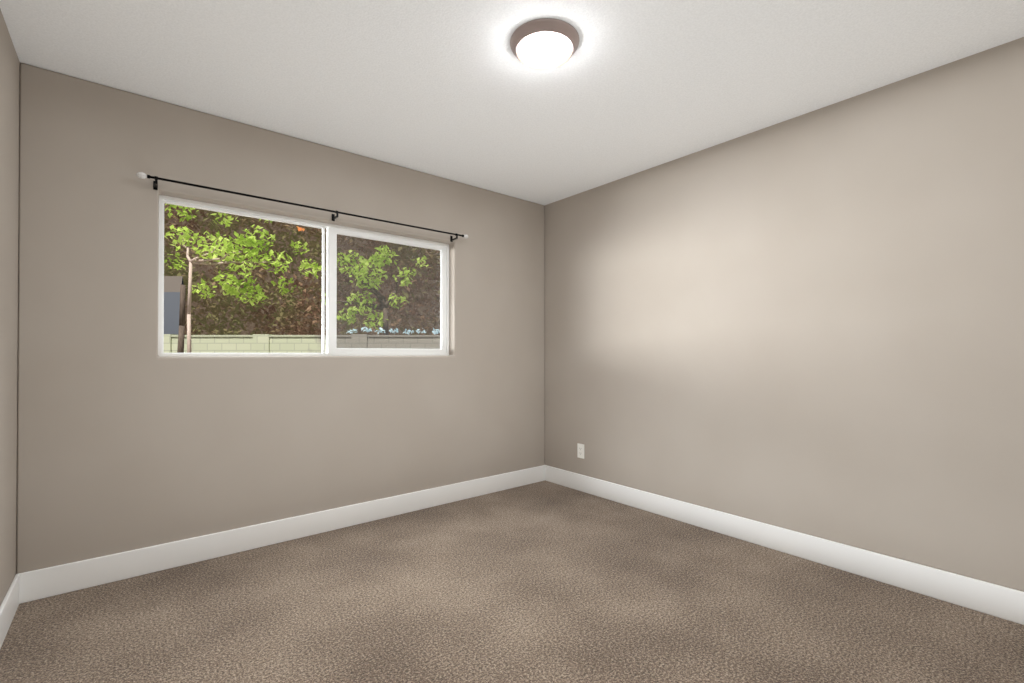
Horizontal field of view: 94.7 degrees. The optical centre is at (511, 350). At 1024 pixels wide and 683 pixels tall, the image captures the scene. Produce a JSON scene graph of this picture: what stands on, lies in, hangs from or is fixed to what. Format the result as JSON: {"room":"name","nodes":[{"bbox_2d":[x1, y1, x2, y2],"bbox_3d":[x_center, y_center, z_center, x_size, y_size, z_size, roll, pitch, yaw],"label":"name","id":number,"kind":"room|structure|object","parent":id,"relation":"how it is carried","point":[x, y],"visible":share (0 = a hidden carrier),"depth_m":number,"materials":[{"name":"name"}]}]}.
{"room":"empty bedroom","nodes":[
{"label":"empty bedroom","id":0,"kind":"room"},
{"bbox_2d":[0,9,19,605],"bbox_3d":[-1.167,-0.092,0.724,0.140,2.440,3.779,0,-1,-39],"label":"wall","id":1,"kind":"structure","parent":0,"point":[9,61],"depth_m":1.95,"materials":[{"name":"beige paint"}]},
{"bbox_2d":[0,575,19,648],"bbox_3d":[-1.103,1.061,0.760,0.014,0.135,3.485,0,-1,-39],"label":"baseboard","id":2,"kind":"structure","parent":1,"relation":"attached to","point":[8,608],"depth_m":1.93,"materials":[{"name":"white wood"}]},
{"bbox_2d":[16,63,544,573],"bbox_3d":[-1.009,-0.075,3.208,3.258,2.440,0.140,0,-1,-39],"label":"wall","id":3,"kind":"structure","parent":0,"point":[122,445],"depth_m":2.59,"materials":[{"name":"beige paint"}]},
{"bbox_2d":[16,465,544,603],"bbox_3d":[-0.960,1.077,3.141,3.258,0.135,0.014,0,-1,-39],"label":"baseboard","id":4,"kind":"structure","parent":3,"relation":"attached to","point":[38,584],"depth_m":2.66,"materials":[{"name":"white wood"}]},
{"bbox_2d":[136,172,468,241],"bbox_3d":[-1.113,-0.853,2.980,1.977,0.057,0.089,0,-1,-39],"label":"curtain rod","id":5,"kind":"object","parent":3,"relation":"attached to","point":[141,175],"visible":1,"depth_m":2.75,"materials":[{"name":"black metal"}]},
{"bbox_2d":[158,195,448,355],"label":"sliding window","id":6,"kind":"structure","parent":3,"relation":"attached to","point":[332,230],"depth_m":3.10,"materials":[{"name":"white plastic"}]},
{"bbox_2d":[0,481,1023,682],"bbox_3d":[0.146,1.195,1.794,3.538,0.120,3.779,0,-1,-39],"label":"floor","id":7,"kind":"structure","parent":0,"point":[543,581],"depth_m":2.04,"materials":[{"name":"brown carpet"}]},
{"bbox_2d":[0,0,1023,204],"bbox_3d":[0.146,-1.365,1.811,3.538,0.120,3.779,0,-1,-39],"label":"ceiling","id":8,"kind":"structure","parent":0,"point":[439,88],"depth_m":2.17,"materials":[{"name":"white paint"}]},
{"bbox_2d":[510,18,579,69],"bbox_3d":[0.138,-1.265,1.999,0.294,0.077,0.294,0,-1,-39],"label":"lamp","id":9,"kind":"object","parent":8,"relation":"attached to","point":[543,43],"visible":1,"depth_m":1.93,"materials":[{"name":"white glass"}]},
{"bbox_2d":[544,37,1023,591],"bbox_3d":[1.459,-0.077,2.881,0.140,2.440,3.779,0,-1,-39],"label":"wall","id":10,"kind":"structure","parent":0,"point":[811,323],"depth_m":2.52,"materials":[{"name":"beige paint"}]},
{"bbox_2d":[577,443,583,458],"bbox_3d":[0.561,0.824,3.851,0.008,0.115,0.070,0,-1,-39],"label":"outlet plate","id":11,"kind":"object","parent":10,"relation":"attached to","point":[580,447],"visible":1,"depth_m":3.85,"materials":[{"name":"white plastic"}]},
{"bbox_2d":[545,465,1023,624],"bbox_3d":[1.404,1.075,2.819,0.014,0.135,3.485,0,-1,-39],"label":"baseboard","id":12,"kind":"structure","parent":10,"relation":"attached to","point":[995,600],"depth_m":2.49,"materials":[{"name":"white wood"}]},
{"label":"outside","id":13,"kind":"structure","parent":0,"visible":0},
{"bbox_3d":[-12.626,1.581,30.521,100.000,0.200,56.791,0,-1,-39],"label":"yard","id":14,"kind":"structure","parent":13,"visible":0},
{"bbox_2d":[164,203,439,352],"bbox_3d":[-5.000,-5.185,16.406,54.000,13.161,15.260,0,0,0],"label":"garden","id":15,"kind":"object","parent":14,"relation":"on","point":[233,283],"visible":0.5,"depth_m":15.93,"materials":[{"name":"plant"}]}
]}

